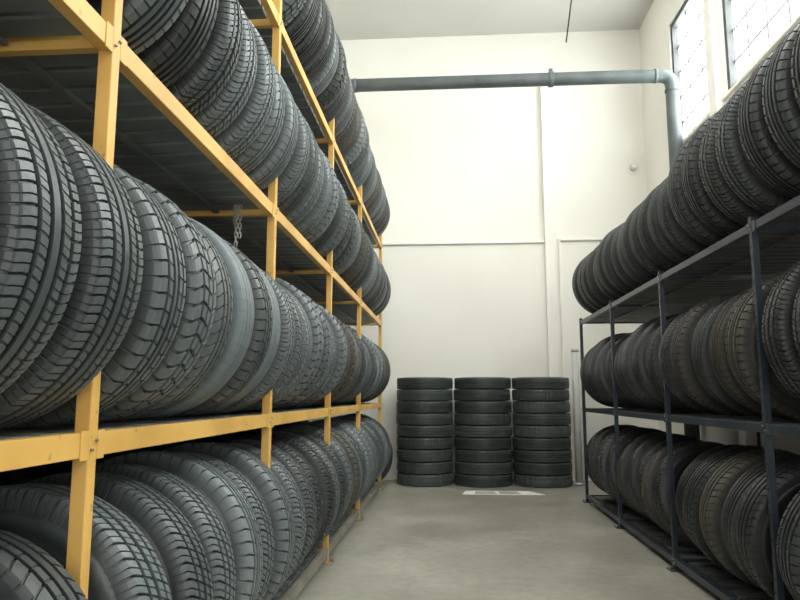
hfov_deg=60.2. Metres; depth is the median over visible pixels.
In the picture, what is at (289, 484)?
tire
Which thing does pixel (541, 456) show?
tire
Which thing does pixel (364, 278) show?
tire
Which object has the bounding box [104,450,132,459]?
tire
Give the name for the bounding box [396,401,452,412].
tire
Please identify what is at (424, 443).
tire
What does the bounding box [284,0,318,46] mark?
tire
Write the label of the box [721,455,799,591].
tire
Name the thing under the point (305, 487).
tire
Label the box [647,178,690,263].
tire
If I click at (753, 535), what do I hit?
tire
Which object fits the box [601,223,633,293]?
tire
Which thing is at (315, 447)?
tire
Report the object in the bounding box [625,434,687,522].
tire
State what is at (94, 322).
tire
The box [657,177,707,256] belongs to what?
tire
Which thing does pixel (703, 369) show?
tire
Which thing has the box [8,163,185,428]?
tire
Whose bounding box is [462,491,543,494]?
paper sheet
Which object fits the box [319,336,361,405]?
tire
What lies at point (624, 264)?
tire
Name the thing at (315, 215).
tire
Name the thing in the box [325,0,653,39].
ceiling
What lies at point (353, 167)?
tire
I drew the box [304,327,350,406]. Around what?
tire
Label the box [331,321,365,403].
tire
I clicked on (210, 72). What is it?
tire
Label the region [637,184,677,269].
tire
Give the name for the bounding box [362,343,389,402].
tire
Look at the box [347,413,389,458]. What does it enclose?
tire
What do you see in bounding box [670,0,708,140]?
window
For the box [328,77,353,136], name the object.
tire
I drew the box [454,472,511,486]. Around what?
tire
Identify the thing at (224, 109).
tire
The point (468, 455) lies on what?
tire
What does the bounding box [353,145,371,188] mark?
tire
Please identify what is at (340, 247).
tire
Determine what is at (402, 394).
tire
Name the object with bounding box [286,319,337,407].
tire
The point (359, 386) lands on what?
tire
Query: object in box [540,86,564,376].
trim
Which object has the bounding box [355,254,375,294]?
tire
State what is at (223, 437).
tire
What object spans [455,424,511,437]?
tire
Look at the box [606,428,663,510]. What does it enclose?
tire
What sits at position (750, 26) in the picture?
window
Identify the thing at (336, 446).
tire
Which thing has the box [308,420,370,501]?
tire
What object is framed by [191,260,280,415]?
tire
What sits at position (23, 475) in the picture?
tire
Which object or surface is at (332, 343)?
tire
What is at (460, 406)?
tire
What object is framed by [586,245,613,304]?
tire
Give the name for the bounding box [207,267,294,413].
tire
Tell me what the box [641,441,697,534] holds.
tire
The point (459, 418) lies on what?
tire
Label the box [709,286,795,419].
tire
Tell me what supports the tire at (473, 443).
on the tire at (468, 455)
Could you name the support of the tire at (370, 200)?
on the rack at (72, 63)
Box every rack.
[0,0,383,599]
[579,195,799,599]
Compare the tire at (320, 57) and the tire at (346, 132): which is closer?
the tire at (320, 57)
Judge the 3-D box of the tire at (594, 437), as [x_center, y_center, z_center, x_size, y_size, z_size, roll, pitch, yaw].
[2.049,1.489,6.402,0.653,0.654,0.282,-1,-8,9]
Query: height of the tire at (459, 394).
0.134 m
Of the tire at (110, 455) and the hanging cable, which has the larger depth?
the hanging cable
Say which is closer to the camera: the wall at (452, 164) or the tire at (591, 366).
the tire at (591, 366)
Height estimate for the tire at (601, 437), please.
0.665 m
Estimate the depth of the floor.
4.39 m
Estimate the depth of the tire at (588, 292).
6.27 m
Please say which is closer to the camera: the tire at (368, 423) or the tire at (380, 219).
the tire at (368, 423)
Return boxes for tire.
[0,83,81,393]
[0,103,142,428]
[0,465,50,484]
[0,478,6,485]
[0,483,171,599]
[0,529,87,599]
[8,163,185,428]
[24,472,212,599]
[42,460,72,474]
[64,178,215,424]
[71,464,235,599]
[86,0,187,54]
[96,451,262,599]
[96,457,106,464]
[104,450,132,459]
[107,220,232,421]
[131,446,156,451]
[137,0,218,86]
[138,217,253,418]
[153,443,173,450]
[163,442,294,599]
[166,0,242,115]
[168,238,272,417]
[171,441,185,445]
[176,452,274,599]
[183,438,203,442]
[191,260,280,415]
[193,3,256,137]
[201,436,220,442]
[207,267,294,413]
[213,19,274,158]
[215,434,231,441]
[219,439,316,577]
[221,442,305,585]
[227,432,241,438]
[230,282,305,412]
[231,436,323,553]
[232,58,284,173]
[238,430,252,436]
[244,286,312,411]
[246,74,297,189]
[247,429,260,435]
[254,277,323,410]
[255,434,335,560]
[258,431,339,528]
[261,0,306,26]
[261,104,309,204]
[271,424,352,518]
[272,291,330,408]
[277,115,318,216]
[279,316,333,408]
[279,430,347,535]
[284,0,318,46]
[285,0,325,64]
[286,142,323,225]
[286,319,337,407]
[290,303,346,407]
[293,148,331,235]
[294,0,334,81]
[300,423,360,523]
[302,33,338,97]
[303,153,338,242]
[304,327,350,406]
[308,315,355,406]
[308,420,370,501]
[310,187,341,249]
[315,423,365,503]
[316,32,346,111]
[316,66,348,124]
[316,179,348,257]
[317,328,358,405]
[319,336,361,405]
[321,418,373,497]
[323,207,351,261]
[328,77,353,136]
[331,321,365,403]
[331,355,366,404]
[331,428,361,493]
[332,417,377,490]
[333,204,356,269]
[333,340,370,404]
[334,93,356,146]
[334,209,360,274]
[337,416,382,487]
[338,100,360,156]
[339,213,365,279]
[340,108,365,168]
[342,124,368,174]
[342,328,376,403]
[342,415,383,471]
[344,241,366,283]
[345,370,376,403]
[346,350,378,403]
[347,235,369,286]
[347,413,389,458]
[350,233,373,291]
[351,150,368,180]
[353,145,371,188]
[353,151,375,195]
[353,337,382,402]
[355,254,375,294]
[360,417,388,478]
[361,249,380,301]
[361,257,376,297]
[361,345,387,402]
[361,349,385,401]
[362,164,376,202]
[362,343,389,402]
[363,172,378,207]
[364,269,381,303]
[365,185,382,220]
[366,170,381,213]
[366,263,384,307]
[367,421,385,474]
[369,262,386,309]
[370,184,385,223]
[371,288,386,311]
[373,197,386,227]
[373,271,389,313]
[375,200,388,232]
[375,281,390,315]
[375,448,392,481]
[377,207,389,236]
[381,425,390,462]
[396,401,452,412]
[396,413,452,424]
[397,377,452,388]
[397,389,452,400]
[397,424,453,436]
[397,436,452,449]
[397,448,452,461]
[397,460,452,473]
[397,472,453,486]
[453,389,509,400]
[454,377,510,388]
[454,401,511,412]
[454,413,510,424]
[454,436,510,449]
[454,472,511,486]
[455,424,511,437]
[455,448,512,461]
[455,460,512,474]
[511,377,569,388]
[512,389,568,400]
[512,436,570,449]
[513,401,569,412]
[513,413,570,425]
[513,424,570,437]
[513,448,571,462]
[513,460,571,474]
[514,472,572,487]
[572,258,596,313]
[577,251,601,310]
[580,347,613,406]
[581,254,606,307]
[584,425,614,492]
[585,336,613,405]
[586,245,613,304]
[588,333,626,407]
[589,425,637,493]
[593,255,618,300]
[594,428,625,491]
[595,228,625,297]
[595,333,638,408]
[597,427,643,506]
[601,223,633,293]
[604,332,645,408]
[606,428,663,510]
[611,222,641,289]
[614,337,654,409]
[616,432,672,517]
[617,224,648,284]
[618,336,663,410]
[621,204,655,280]
[621,317,675,411]
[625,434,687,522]
[629,199,667,275]
[632,314,688,411]
[635,437,701,518]
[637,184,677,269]
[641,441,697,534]
[646,313,703,412]
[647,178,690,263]
[652,441,723,548]
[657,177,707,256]
[658,308,724,414]
[667,134,724,246]
[670,294,746,415]
[675,444,743,549]
[681,111,744,236]
[683,445,763,572]
[691,291,772,417]
[699,103,765,225]
[699,448,797,587]
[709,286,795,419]
[715,80,792,213]
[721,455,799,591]
[726,271,799,419]
[736,458,799,599]
[738,48,799,197]
[762,21,799,167]
[762,260,799,400]
[776,491,799,599]
[791,28,799,106]
[792,289,799,355]
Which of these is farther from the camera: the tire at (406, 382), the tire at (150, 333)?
the tire at (406, 382)
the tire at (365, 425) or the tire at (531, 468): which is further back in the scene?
the tire at (531, 468)
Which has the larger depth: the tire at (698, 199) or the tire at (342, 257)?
the tire at (342, 257)
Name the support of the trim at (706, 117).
attached to the wall at (654, 32)
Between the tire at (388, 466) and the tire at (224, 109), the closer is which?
the tire at (224, 109)
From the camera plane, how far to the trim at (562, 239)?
8.57 m
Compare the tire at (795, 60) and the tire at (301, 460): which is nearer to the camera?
the tire at (795, 60)
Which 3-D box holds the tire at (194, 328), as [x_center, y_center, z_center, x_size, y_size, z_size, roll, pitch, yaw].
[-0.829,-0.012,1.814,0.670,0.670,0.188,-1,-8,4]
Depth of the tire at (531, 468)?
7.58 m
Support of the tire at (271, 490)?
on the rack at (72, 63)
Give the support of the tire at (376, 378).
on the rack at (72, 63)
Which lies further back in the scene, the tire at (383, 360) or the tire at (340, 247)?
the tire at (383, 360)
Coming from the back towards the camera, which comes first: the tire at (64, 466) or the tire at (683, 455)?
the tire at (683, 455)
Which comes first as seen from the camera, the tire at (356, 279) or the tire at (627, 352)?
the tire at (627, 352)
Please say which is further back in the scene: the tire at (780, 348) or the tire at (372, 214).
the tire at (372, 214)
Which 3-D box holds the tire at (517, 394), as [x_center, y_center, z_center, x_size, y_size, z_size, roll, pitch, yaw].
[1.623,1.098,7.967,0.649,0.134,0.650,-4,-9,29]
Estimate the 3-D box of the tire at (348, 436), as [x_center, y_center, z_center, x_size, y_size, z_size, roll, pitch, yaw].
[-0.600,1.263,5.065,0.700,0.700,0.208,-1,-8,6]
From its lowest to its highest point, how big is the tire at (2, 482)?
0.703 m
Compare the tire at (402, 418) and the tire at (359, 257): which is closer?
the tire at (359, 257)
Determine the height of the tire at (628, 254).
0.633 m
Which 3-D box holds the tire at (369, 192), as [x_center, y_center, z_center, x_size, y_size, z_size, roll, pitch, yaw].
[-0.536,-1.149,6.337,0.652,0.652,0.198,-1,-8,4]
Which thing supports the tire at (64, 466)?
on the rack at (72, 63)
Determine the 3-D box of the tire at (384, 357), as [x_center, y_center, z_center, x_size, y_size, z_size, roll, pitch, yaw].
[-0.445,0.727,7.078,0.650,0.650,0.188,0,-8,4]
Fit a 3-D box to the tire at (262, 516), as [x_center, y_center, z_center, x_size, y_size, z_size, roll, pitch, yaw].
[-0.798,0.893,2.425,0.704,0.706,0.242,-1,-8,7]
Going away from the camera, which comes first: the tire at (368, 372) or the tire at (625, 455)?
the tire at (625, 455)
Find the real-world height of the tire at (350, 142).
0.664 m
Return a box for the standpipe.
[571,348,583,485]
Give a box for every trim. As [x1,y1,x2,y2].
[376,239,544,244]
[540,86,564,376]
[561,238,602,240]
[682,112,708,143]
[702,0,745,444]
[721,12,799,100]
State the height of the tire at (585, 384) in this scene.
0.634 m
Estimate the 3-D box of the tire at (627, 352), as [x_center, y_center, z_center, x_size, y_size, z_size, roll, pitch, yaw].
[1.900,0.443,4.831,0.662,0.664,0.256,-1,-8,8]
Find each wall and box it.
[309,29,658,480]
[639,0,799,454]
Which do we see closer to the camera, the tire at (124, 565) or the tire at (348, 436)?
the tire at (124, 565)
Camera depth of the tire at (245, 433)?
5.08 m
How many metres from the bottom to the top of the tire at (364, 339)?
0.670 m
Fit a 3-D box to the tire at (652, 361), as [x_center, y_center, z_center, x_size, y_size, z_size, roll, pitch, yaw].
[1.897,0.389,4.367,0.645,0.646,0.250,-1,-8,8]
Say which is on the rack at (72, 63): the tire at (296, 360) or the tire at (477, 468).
the tire at (296, 360)
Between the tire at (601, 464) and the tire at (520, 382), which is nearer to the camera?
the tire at (601, 464)
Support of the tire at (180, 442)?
on the rack at (72, 63)
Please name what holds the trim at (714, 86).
attached to the wall at (654, 32)
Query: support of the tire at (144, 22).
on the rack at (72, 63)
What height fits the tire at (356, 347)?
0.656 m
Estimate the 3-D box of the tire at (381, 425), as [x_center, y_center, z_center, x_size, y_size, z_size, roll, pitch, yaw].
[-0.449,1.575,7.317,0.702,0.703,0.207,-1,-8,6]
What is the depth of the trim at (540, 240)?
8.66 m
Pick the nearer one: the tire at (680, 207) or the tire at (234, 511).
the tire at (234, 511)
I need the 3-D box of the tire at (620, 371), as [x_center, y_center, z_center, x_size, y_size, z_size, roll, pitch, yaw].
[1.939,0.482,5.057,0.653,0.653,0.250,0,-8,-1]
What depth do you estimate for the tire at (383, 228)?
7.60 m
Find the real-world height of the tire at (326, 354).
0.670 m
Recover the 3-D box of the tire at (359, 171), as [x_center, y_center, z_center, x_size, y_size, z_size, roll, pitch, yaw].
[-0.583,-1.234,5.698,0.644,0.644,0.191,-1,-8,4]
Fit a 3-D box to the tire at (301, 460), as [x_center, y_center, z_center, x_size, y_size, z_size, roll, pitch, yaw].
[-0.731,1.028,3.395,0.704,0.704,0.239,-1,-8,8]
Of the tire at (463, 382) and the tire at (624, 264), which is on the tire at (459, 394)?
the tire at (463, 382)
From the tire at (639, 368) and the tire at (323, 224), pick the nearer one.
the tire at (323, 224)
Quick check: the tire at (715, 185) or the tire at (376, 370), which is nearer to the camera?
the tire at (715, 185)
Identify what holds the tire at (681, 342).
on the rack at (768, 245)
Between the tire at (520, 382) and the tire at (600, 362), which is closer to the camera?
the tire at (600, 362)
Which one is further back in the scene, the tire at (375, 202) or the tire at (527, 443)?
the tire at (527, 443)
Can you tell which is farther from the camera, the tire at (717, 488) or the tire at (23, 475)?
the tire at (717, 488)
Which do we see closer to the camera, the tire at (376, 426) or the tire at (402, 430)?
the tire at (376, 426)
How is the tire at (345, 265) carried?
on the rack at (72, 63)
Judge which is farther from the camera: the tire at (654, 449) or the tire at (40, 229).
the tire at (654, 449)
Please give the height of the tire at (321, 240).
0.651 m
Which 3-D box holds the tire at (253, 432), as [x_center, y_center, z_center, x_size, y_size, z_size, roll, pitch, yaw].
[-1.352,1.294,5.357,0.723,0.724,0.199,-1,-8,5]
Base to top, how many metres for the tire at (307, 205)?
0.662 m
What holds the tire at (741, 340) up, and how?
on the rack at (768, 245)
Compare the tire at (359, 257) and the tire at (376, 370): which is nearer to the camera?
the tire at (359, 257)
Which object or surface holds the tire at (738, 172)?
on the rack at (768, 245)
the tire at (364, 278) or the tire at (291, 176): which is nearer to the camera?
the tire at (291, 176)
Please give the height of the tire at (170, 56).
0.652 m
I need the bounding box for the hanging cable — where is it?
[566,0,571,42]
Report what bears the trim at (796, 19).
attached to the wall at (654, 32)
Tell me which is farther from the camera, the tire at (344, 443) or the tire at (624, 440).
the tire at (624, 440)
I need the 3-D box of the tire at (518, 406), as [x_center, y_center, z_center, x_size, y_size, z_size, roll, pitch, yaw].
[1.627,1.232,7.955,0.657,0.134,0.656,-5,-10,34]
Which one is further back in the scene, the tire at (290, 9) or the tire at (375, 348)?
the tire at (375, 348)
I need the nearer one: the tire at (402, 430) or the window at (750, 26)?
the window at (750, 26)
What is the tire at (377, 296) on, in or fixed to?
on the rack at (72, 63)
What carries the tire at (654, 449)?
on the rack at (768, 245)
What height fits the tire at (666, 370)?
0.640 m
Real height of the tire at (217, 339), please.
0.664 m
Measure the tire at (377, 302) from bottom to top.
0.664 m
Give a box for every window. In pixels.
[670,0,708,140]
[722,0,799,89]
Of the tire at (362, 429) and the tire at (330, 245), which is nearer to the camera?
the tire at (330, 245)
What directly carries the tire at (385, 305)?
on the rack at (72, 63)
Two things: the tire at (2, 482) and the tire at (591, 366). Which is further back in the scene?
the tire at (591, 366)
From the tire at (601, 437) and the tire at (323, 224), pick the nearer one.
the tire at (323, 224)
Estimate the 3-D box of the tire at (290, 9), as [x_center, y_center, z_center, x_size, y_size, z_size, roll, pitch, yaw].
[-0.752,-1.582,3.283,0.670,0.670,0.198,-1,-8,4]
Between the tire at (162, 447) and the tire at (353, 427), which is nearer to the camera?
the tire at (162, 447)
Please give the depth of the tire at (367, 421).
6.64 m
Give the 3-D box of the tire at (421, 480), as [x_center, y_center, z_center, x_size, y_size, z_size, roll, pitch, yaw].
[0.291,2.043,7.939,0.650,0.134,0.649,-1,-8,10]
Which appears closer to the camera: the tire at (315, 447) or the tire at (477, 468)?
the tire at (315, 447)
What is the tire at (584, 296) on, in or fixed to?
on the rack at (768, 245)
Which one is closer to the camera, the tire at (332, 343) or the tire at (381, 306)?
the tire at (332, 343)
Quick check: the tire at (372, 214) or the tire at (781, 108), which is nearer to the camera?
the tire at (781, 108)
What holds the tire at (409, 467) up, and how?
on the tire at (421, 480)
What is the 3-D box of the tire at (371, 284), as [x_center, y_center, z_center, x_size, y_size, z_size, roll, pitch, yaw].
[-0.530,-0.287,6.211,0.652,0.652,0.191,-1,-8,4]
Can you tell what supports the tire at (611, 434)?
on the rack at (768, 245)
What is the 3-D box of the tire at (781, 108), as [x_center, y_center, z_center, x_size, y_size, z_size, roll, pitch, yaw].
[1.742,-0.781,2.556,0.724,0.726,0.242,-1,-8,7]
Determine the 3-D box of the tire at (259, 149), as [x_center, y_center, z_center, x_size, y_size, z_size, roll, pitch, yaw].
[-0.790,-0.779,2.718,0.664,0.664,0.193,-1,-8,4]
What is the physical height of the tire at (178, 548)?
0.700 m
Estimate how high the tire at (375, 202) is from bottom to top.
0.664 m
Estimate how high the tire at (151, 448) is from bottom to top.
0.724 m
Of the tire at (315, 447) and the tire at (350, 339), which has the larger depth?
the tire at (350, 339)
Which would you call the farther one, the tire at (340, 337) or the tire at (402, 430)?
the tire at (402, 430)
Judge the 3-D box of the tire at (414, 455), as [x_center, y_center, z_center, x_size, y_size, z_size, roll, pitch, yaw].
[0.287,1.776,7.967,0.650,0.134,0.649,-4,-9,27]
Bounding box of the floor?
[279,479,720,599]
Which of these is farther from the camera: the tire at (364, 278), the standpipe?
the standpipe
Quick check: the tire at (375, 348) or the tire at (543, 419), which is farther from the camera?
the tire at (543, 419)
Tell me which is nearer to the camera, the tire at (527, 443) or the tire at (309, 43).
the tire at (309, 43)
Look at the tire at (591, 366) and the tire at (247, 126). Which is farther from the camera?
the tire at (591, 366)
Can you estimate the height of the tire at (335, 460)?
0.705 m
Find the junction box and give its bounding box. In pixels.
[629,163,636,170]
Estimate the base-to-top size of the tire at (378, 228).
0.663 m
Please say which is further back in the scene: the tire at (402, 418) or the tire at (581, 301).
the tire at (402, 418)
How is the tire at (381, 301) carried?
on the rack at (72, 63)
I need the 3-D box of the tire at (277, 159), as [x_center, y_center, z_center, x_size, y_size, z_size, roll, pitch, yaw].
[-0.760,-0.746,2.912,0.652,0.652,0.192,-1,-8,4]
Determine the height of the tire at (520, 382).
0.134 m
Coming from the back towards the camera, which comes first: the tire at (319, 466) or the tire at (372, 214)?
the tire at (372, 214)
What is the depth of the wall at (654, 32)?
7.99 m
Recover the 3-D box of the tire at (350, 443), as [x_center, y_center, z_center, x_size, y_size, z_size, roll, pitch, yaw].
[-0.619,1.231,4.840,0.703,0.702,0.221,0,-8,1]
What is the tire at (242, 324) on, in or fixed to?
on the rack at (72, 63)
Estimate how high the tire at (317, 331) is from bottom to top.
0.670 m
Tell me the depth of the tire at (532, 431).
7.63 m
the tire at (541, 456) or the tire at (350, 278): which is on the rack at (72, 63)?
the tire at (350, 278)
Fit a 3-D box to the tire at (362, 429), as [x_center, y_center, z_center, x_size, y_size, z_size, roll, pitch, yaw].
[-0.546,1.355,5.808,0.723,0.723,0.220,-1,-8,6]
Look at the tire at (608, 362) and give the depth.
5.54 m
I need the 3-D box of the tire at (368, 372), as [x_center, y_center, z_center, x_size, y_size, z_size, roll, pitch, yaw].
[-0.552,0.540,5.662,0.632,0.631,0.180,0,-8,2]
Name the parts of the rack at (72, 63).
post, post, plate, post, post, post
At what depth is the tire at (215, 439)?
4.38 m
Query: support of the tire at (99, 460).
on the rack at (72, 63)
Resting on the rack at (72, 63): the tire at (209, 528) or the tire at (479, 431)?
the tire at (209, 528)
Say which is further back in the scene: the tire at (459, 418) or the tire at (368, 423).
the tire at (459, 418)
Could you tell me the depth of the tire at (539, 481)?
7.57 m
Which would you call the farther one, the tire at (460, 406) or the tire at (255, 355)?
the tire at (460, 406)
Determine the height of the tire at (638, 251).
0.632 m
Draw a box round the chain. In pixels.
[233,204,241,246]
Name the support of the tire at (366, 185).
on the rack at (72, 63)
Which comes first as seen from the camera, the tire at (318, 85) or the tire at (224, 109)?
the tire at (224, 109)
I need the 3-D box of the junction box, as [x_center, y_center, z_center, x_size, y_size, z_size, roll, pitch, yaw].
[2.928,-1.667,8.645,0.090,0.090,0.060,-1,-8,4]
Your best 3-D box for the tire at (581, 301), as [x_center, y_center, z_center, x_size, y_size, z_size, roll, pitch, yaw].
[2.030,-0.165,6.765,0.661,0.662,0.218,-1,-8,6]
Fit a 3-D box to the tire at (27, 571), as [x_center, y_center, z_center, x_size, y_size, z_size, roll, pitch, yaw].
[-0.866,0.750,1.236,0.663,0.665,0.207,-1,-8,4]
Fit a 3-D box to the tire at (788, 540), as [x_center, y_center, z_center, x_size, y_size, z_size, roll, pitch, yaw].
[1.768,0.952,2.565,0.662,0.665,0.259,-1,-8,8]
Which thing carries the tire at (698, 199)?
on the rack at (768, 245)
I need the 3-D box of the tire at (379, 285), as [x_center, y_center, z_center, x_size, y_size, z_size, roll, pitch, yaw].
[-0.497,-0.234,6.604,0.652,0.653,0.202,-1,-8,4]
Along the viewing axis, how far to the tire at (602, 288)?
5.86 m
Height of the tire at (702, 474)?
0.666 m
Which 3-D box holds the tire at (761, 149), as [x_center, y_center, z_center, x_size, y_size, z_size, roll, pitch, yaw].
[1.760,-0.749,2.784,0.723,0.724,0.240,-1,-8,7]
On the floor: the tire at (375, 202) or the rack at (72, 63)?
the rack at (72, 63)
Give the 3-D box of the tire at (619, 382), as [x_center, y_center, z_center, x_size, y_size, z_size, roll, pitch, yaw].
[1.963,0.522,5.269,0.631,0.632,0.224,0,-8,0]
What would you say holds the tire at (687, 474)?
on the rack at (768, 245)
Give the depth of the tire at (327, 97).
4.17 m
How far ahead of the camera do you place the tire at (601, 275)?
5.61 m
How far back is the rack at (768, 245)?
3.87 m
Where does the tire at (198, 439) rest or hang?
on the rack at (72, 63)
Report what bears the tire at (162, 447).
on the rack at (72, 63)
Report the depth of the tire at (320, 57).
3.77 m
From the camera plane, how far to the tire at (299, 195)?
3.27 m
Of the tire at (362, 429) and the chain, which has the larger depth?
the tire at (362, 429)
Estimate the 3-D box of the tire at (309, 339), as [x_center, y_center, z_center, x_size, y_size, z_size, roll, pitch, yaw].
[-0.725,0.199,3.206,0.632,0.632,0.176,-1,-8,4]
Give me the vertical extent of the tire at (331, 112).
0.653 m
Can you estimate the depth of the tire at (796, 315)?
2.48 m
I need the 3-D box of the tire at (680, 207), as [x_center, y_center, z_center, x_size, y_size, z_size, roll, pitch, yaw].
[1.822,-0.622,3.703,0.724,0.726,0.231,-1,-8,4]
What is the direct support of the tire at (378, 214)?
on the rack at (72, 63)
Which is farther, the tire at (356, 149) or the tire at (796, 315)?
the tire at (356, 149)
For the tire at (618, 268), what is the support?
on the rack at (768, 245)
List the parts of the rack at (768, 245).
post, post, plate, post, plate, post, post, post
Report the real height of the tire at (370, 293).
0.662 m
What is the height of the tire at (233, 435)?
0.721 m
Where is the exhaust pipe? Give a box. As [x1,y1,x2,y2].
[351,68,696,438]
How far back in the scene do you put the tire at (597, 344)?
6.28 m

